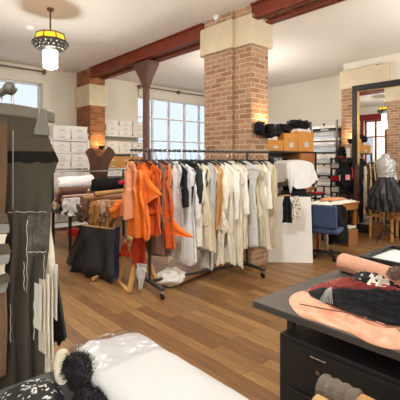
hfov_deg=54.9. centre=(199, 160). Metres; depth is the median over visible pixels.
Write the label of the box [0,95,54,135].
hanger
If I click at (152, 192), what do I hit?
garment
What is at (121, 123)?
storage box
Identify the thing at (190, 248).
shirt
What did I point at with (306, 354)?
base cabinet
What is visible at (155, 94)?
roller blind
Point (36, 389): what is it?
floral cloth
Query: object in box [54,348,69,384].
cloth
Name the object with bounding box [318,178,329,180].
carton
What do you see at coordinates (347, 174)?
hanging bag
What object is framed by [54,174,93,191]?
roll
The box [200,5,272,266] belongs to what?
pillar
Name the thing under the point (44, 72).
rail
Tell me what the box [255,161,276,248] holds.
dress
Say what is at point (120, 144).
storage box
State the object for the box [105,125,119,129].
storage box
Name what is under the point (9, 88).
rail
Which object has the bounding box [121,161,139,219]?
tunic
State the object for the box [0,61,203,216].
wall
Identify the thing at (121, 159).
storage box
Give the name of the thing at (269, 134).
pouch
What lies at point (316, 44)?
ceiling
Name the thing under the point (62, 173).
storage box
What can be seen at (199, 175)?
jacket
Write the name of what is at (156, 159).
clothes hanger
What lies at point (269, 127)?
lamp
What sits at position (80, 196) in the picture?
roll
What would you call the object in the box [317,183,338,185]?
carton
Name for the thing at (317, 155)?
carton
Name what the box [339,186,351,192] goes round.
tray
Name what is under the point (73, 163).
storage box
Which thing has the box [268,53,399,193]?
wall
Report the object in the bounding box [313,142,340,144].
carton
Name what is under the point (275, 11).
beam
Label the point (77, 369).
pompom
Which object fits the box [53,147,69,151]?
storage box
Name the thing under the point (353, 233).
wooden crate
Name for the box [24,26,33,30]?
smoke detector
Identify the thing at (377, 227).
wooden box
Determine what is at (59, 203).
roll
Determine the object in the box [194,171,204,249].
blouse
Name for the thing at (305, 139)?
storage box
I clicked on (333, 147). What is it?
carton
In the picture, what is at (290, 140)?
storage box
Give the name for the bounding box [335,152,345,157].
felt hat
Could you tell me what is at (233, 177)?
blouse
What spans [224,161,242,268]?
dress
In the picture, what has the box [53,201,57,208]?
roll
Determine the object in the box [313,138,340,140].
carton
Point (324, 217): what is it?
office chair
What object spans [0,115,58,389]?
dress
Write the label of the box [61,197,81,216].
cloth
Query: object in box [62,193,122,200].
roll
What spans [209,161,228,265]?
dress
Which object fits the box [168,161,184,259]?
slip
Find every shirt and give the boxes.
[168,164,200,265]
[243,161,260,248]
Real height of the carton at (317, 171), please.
0.046 m
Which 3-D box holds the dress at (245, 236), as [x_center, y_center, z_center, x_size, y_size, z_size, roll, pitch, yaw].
[0.500,0.614,5.244,0.141,1.182,0.427,0,0,-36]
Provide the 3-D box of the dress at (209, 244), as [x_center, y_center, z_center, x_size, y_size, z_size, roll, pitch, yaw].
[0.004,0.591,4.877,0.459,1.107,0.170,0,0,33]
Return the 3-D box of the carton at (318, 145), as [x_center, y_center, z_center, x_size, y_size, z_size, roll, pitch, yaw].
[3.107,-0.356,9.329,0.535,0.055,0.600,0,0,-42]
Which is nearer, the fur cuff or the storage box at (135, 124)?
the fur cuff
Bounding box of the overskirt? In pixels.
[45,225,54,279]
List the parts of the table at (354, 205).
leg, leg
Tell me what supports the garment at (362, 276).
on the desk at (277, 303)
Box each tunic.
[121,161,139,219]
[168,164,171,194]
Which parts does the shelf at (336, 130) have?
post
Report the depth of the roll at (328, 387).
1.55 m
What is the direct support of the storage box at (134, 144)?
on the storage box
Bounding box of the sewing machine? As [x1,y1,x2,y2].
[281,187,305,194]
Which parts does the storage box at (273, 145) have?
lid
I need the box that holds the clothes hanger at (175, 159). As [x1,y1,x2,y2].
[167,149,185,164]
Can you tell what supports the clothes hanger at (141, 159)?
hanging from the clothes rack
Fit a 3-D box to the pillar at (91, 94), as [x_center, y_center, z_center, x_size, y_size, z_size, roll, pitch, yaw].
[-2.799,-0.360,9.852,0.500,3.820,0.880,0,0,-42]
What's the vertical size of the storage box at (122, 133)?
0.129 m
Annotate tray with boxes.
[332,176,338,180]
[332,187,338,191]
[339,162,351,167]
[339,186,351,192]
[359,245,399,266]
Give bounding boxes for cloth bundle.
[157,267,185,286]
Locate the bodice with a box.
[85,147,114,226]
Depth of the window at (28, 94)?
9.35 m
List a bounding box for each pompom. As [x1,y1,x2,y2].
[57,348,98,392]
[385,265,399,280]
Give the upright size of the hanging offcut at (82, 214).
0.379 m
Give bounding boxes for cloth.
[1,378,63,399]
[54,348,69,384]
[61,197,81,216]
[119,243,130,257]
[282,196,291,222]
[367,272,389,286]
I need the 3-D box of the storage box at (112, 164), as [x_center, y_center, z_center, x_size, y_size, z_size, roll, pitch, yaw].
[-2.409,0.123,10.243,0.402,0.151,0.332,0,0,-42]
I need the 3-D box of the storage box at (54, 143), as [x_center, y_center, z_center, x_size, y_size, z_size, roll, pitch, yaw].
[-3.164,-0.361,8.644,0.402,0.111,0.312,0,0,-42]
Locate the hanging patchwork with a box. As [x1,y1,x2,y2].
[0,214,10,292]
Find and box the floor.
[50,216,399,399]
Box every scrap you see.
[130,236,145,266]
[136,263,146,289]
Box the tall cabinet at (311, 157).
[268,151,316,200]
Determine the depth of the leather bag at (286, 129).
7.88 m
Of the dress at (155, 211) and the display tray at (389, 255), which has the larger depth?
the dress at (155, 211)
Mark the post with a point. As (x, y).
(146, 69)
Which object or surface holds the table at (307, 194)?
on the floor
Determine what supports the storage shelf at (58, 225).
on the floor
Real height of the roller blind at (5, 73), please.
0.240 m
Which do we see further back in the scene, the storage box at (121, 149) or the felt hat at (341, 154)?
the storage box at (121, 149)
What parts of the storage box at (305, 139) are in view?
lid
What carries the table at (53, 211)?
on the floor
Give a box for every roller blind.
[0,68,43,83]
[139,88,203,104]
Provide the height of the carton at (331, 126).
0.055 m
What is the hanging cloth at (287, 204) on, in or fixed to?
hanging from the board
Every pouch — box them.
[254,120,265,134]
[265,128,276,137]
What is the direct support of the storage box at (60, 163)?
on the storage shelf at (58, 225)
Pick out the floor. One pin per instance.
(210, 321)
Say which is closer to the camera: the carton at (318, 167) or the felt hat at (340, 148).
the felt hat at (340, 148)
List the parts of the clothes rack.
post, rail, post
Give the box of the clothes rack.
[130,149,270,299]
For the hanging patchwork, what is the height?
0.309 m
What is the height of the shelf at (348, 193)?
1.620 m
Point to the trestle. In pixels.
(128, 289)
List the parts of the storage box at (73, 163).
lid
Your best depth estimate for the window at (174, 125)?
12.41 m
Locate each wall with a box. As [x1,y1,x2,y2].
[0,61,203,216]
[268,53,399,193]
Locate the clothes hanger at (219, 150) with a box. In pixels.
[216,150,231,164]
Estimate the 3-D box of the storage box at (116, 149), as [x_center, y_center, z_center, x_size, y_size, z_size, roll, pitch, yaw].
[-2.419,-0.284,10.250,0.402,0.146,0.332,0,0,-42]
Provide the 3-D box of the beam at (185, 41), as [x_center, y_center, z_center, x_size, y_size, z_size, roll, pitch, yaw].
[-1.184,-2.150,8.023,0.430,0.240,4.100,0,0,-42]
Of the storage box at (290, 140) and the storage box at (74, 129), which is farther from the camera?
the storage box at (74, 129)
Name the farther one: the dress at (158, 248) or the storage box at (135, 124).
the storage box at (135, 124)
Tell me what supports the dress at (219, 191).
hanging from the clothes hanger
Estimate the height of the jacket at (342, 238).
0.631 m
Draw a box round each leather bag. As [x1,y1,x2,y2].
[274,126,283,136]
[276,123,292,132]
[287,119,302,128]
[300,120,309,128]
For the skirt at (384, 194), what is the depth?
7.06 m
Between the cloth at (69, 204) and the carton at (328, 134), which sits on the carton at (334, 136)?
the carton at (328, 134)
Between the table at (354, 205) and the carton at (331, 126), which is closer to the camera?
the table at (354, 205)
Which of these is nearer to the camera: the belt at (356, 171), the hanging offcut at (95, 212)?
the hanging offcut at (95, 212)
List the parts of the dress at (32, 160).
waist panel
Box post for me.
[134,59,158,159]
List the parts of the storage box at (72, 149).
lid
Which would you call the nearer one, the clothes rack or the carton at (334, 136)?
the clothes rack
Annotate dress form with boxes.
[375,154,399,243]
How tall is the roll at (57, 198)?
0.144 m
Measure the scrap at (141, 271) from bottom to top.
0.309 m
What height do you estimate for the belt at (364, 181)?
0.847 m
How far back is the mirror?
8.00 m
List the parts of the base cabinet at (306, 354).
drawer, handle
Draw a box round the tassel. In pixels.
[318,287,332,304]
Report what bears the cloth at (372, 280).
on the garment at (362, 276)
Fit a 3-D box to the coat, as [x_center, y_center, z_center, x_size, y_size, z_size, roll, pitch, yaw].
[0.439,0.608,5.211,0.532,1.144,0.154,0,0,37]
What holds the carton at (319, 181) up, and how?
on the carton at (319, 184)
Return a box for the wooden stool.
[369,209,399,241]
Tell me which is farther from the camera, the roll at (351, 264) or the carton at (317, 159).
the carton at (317, 159)
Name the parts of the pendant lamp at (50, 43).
crown, band frame, rod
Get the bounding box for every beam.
[89,23,203,79]
[250,0,345,24]
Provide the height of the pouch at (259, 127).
0.216 m
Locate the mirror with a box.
[352,79,399,237]
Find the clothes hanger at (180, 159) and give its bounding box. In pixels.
[178,149,194,164]
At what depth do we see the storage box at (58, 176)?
8.51 m
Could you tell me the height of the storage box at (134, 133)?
0.129 m
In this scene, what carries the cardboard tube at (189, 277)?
on the floor
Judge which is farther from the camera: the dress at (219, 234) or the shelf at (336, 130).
the shelf at (336, 130)
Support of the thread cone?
on the shelf at (348, 193)
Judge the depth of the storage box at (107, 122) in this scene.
10.12 m
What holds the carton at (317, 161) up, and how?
on the shelf at (336, 130)
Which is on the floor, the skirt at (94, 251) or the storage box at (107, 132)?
the skirt at (94, 251)
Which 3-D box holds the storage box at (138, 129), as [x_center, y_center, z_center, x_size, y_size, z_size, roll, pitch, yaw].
[-1.806,-0.869,10.793,0.402,0.129,0.332,0,0,-42]
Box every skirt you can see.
[66,225,119,282]
[127,164,150,240]
[367,177,399,212]
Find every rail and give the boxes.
[0,64,46,74]
[0,82,17,96]
[138,85,203,95]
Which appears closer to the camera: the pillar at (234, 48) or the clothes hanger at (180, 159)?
the clothes hanger at (180, 159)
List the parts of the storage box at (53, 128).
lid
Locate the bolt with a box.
[72,333,248,399]
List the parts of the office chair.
leg, backrest, seat, leg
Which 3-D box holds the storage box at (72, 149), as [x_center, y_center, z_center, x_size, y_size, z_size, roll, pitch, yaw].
[-2.845,-0.246,8.890,0.402,0.111,0.312,0,0,-42]
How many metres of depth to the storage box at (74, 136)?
8.77 m
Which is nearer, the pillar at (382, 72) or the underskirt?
the underskirt
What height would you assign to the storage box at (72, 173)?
0.116 m
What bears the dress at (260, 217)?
hanging from the clothes hanger
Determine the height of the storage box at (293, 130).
0.055 m
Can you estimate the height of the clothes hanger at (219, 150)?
0.201 m
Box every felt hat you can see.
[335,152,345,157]
[336,146,345,151]
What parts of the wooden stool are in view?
leg, leg, leg, leg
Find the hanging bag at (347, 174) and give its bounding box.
[340,159,354,187]
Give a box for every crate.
[67,228,77,236]
[333,228,357,246]
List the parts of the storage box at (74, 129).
lid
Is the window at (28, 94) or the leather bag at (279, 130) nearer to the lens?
the leather bag at (279, 130)
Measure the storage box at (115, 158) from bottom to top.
0.151 m
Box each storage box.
[48,132,70,139]
[49,125,70,132]
[52,141,70,146]
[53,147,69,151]
[54,170,70,175]
[54,175,70,180]
[56,154,71,159]
[56,161,70,166]
[70,133,88,139]
[70,142,87,146]
[70,147,87,151]
[70,161,87,166]
[71,126,87,133]
[71,154,87,159]
[71,169,86,174]
[105,119,117,124]
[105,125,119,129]
[105,130,118,134]
[105,141,118,146]
[105,147,118,152]
[108,171,118,174]
[109,162,118,167]
[111,156,118,161]
[118,121,131,125]
[118,131,131,135]
[118,142,131,146]
[119,126,131,130]
[119,147,131,152]
[119,156,130,161]
[119,162,126,167]
[132,122,142,126]
[132,126,142,131]
[132,131,142,136]
[132,142,142,147]
[268,140,283,150]
[277,133,297,150]
[291,129,310,131]
[291,131,313,151]
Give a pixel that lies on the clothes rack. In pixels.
(148, 279)
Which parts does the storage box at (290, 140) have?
lid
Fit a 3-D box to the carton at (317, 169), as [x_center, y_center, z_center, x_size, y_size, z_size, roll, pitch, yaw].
[3.134,0.227,9.323,0.535,0.047,0.600,0,0,-42]
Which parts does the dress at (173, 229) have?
panel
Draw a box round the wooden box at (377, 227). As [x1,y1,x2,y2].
[373,223,393,240]
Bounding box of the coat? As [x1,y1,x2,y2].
[238,165,249,229]
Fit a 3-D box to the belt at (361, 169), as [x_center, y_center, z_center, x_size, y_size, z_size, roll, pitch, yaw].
[3.326,0.657,7.950,0.107,1.260,0.116,0,0,-20]
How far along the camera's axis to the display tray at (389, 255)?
3.14 m
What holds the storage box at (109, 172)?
on the storage shelf at (118, 136)
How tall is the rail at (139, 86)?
0.110 m
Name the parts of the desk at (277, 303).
leg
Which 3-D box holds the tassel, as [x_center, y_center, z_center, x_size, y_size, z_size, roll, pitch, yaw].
[0.689,0.710,2.030,0.066,0.033,0.239,0,0,34]
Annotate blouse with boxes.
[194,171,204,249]
[222,163,239,232]
[260,164,272,222]
[305,277,399,292]
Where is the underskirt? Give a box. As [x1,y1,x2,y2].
[50,223,66,345]
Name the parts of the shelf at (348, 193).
post, post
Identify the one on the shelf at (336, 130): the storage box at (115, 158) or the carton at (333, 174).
the carton at (333, 174)
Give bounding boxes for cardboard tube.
[82,195,102,198]
[93,189,123,196]
[180,264,221,283]
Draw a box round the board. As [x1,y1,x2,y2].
[268,197,312,262]
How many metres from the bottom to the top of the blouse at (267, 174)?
1.005 m
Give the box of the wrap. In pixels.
[0,122,6,376]
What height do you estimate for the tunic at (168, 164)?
0.772 m
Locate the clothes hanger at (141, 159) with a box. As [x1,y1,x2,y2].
[136,149,151,165]
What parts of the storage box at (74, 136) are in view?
lid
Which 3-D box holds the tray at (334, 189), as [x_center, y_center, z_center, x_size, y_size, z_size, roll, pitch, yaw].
[3.134,0.649,8.670,0.370,0.099,0.170,0,0,-42]
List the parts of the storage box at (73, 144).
lid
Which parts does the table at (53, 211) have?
leg, leg, rail, leg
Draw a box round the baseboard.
[55,216,76,222]
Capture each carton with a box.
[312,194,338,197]
[313,125,340,128]
[313,128,340,131]
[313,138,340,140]
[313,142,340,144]
[313,144,340,146]
[313,146,335,149]
[313,149,335,151]
[314,132,340,133]
[314,133,340,135]
[314,135,340,138]
[317,155,335,156]
[317,159,338,160]
[317,161,338,162]
[317,166,329,168]
[317,169,338,170]
[317,171,338,172]
[317,173,338,175]
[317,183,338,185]
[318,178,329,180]
[318,180,338,183]
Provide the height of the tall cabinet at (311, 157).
1.740 m
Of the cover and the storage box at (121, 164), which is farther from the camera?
the storage box at (121, 164)
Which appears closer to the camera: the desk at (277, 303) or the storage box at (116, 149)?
the desk at (277, 303)
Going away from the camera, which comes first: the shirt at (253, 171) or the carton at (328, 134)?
the shirt at (253, 171)
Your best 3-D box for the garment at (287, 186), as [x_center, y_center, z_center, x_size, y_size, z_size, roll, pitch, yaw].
[1.821,0.418,8.132,0.132,0.941,0.338,0,0,-15]
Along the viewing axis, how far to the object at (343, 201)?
6.97 m
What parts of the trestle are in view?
leg, foot rail, leg, leg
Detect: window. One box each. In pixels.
[0,79,40,107]
[138,96,203,163]
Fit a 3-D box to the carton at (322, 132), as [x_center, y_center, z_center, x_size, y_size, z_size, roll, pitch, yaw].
[3.129,-0.670,9.366,0.535,0.064,0.600,0,0,-42]
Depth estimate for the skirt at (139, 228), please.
4.35 m
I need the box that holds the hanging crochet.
[292,196,300,220]
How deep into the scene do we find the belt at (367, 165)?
7.92 m
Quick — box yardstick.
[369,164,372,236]
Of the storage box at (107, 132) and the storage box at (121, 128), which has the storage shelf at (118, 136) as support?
the storage box at (107, 132)
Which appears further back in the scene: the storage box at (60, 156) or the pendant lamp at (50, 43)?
the storage box at (60, 156)
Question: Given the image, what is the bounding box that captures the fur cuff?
[70,383,107,399]
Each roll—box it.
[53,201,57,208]
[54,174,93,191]
[54,192,93,202]
[58,186,85,194]
[58,199,109,209]
[61,194,90,203]
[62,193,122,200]
[91,178,122,191]
[312,394,328,399]
[315,374,374,399]
[336,253,399,285]
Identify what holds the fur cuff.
on the display table at (49, 375)
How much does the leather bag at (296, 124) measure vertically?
0.215 m
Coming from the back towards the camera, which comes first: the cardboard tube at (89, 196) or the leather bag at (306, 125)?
the leather bag at (306, 125)
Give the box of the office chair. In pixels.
[311,204,343,261]
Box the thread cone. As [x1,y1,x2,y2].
[346,148,350,157]
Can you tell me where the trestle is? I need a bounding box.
[116,236,160,292]
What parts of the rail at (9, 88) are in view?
rail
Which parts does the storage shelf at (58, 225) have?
post, post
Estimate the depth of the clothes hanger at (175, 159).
4.72 m
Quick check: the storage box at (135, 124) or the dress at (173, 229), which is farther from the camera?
the storage box at (135, 124)
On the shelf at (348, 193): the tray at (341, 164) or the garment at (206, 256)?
the tray at (341, 164)
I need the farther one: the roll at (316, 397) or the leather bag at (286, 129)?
the leather bag at (286, 129)
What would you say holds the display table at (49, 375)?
on the floor
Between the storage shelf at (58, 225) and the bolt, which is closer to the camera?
the bolt
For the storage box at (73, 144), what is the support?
on the storage box at (72, 149)
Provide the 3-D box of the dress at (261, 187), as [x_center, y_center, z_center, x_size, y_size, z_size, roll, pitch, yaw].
[0.762,0.625,5.402,0.517,1.236,0.161,0,0,29]
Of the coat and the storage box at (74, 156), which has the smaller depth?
the coat
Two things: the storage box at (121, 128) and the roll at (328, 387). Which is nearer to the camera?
the roll at (328, 387)
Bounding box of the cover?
[274,160,317,192]
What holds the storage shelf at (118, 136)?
on the floor
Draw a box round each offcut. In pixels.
[76,198,93,222]
[87,201,103,225]
[96,199,108,218]
[104,200,117,227]
[109,200,121,217]
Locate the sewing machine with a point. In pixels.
(294, 191)
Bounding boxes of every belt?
[354,164,359,212]
[358,162,363,222]
[362,166,367,206]
[365,164,370,214]
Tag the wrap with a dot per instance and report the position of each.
(3, 126)
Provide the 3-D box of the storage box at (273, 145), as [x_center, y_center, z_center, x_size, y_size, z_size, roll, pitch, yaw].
[1.341,-0.296,7.652,0.532,0.210,0.392,0,0,-42]
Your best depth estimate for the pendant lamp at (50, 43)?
5.63 m
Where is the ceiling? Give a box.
[0,0,399,92]
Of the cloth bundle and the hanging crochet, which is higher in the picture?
the hanging crochet
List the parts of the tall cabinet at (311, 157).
panel, door, post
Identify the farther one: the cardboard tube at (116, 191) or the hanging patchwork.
the cardboard tube at (116, 191)
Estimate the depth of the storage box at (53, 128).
8.50 m
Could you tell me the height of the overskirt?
0.855 m
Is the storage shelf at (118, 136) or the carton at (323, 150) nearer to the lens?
the carton at (323, 150)
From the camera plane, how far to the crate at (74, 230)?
7.83 m
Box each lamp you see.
[31,7,68,69]
[265,124,274,130]
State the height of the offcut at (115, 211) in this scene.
0.282 m
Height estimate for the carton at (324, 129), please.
0.061 m
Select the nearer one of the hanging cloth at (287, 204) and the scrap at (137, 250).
the scrap at (137, 250)
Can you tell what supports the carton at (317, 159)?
on the carton at (317, 161)
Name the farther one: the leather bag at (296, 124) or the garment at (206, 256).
the leather bag at (296, 124)
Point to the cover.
(299, 174)
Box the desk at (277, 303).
[253,269,399,360]
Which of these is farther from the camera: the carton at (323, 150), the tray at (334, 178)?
the carton at (323, 150)
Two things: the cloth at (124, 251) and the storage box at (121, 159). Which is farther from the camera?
the storage box at (121, 159)
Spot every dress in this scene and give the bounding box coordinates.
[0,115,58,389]
[145,161,161,236]
[145,162,169,256]
[161,162,193,249]
[197,164,215,252]
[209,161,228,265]
[211,163,223,229]
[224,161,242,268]
[224,201,235,265]
[235,162,247,249]
[249,161,271,249]
[254,162,264,246]
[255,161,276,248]
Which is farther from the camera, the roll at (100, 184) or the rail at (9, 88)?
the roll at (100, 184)
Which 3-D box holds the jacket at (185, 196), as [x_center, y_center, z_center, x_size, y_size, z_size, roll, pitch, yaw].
[-0.302,0.304,4.756,0.172,0.572,0.563,0,0,-42]
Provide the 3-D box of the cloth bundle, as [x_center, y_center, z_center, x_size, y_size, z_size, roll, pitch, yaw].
[-0.357,1.442,4.778,0.382,0.235,0.338,0,0,-13]
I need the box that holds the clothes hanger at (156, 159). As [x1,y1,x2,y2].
[154,149,167,165]
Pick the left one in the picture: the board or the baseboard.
the baseboard
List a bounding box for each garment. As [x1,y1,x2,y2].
[137,161,161,205]
[199,163,218,270]
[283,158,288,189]
[352,271,399,287]
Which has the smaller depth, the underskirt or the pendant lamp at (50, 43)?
the underskirt
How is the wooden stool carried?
on the floor
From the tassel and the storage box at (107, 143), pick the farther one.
the storage box at (107, 143)
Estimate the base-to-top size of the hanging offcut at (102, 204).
0.318 m
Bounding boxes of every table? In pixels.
[0,370,73,399]
[51,170,124,253]
[277,191,325,239]
[316,201,359,249]
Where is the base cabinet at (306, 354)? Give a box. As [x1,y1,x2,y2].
[280,324,399,399]
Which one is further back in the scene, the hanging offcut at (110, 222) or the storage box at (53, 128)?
the storage box at (53, 128)
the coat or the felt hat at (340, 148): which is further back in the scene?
the felt hat at (340, 148)
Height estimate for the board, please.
0.992 m
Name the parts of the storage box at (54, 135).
lid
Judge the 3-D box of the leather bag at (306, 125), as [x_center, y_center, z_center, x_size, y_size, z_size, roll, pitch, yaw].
[2.247,-0.776,8.445,0.442,0.210,0.321,0,0,-42]
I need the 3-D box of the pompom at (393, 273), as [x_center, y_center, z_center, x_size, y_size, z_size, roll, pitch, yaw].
[1.223,0.699,2.378,0.156,0.113,0.153,0,0,-42]
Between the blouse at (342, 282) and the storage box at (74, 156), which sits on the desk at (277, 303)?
the blouse at (342, 282)
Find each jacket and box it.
[178,162,188,207]
[183,161,203,203]
[329,204,347,244]
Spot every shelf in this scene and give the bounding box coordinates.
[49,138,89,229]
[105,135,142,175]
[310,119,340,201]
[330,157,351,224]
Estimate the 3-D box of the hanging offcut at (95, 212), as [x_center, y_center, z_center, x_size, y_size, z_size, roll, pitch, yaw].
[-1.713,0.861,6.346,0.183,0.397,0.308,0,0,21]
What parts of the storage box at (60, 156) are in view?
lid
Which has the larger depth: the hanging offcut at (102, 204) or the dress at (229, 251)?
the hanging offcut at (102, 204)
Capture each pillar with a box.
[75,68,107,222]
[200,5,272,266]
[340,63,390,223]

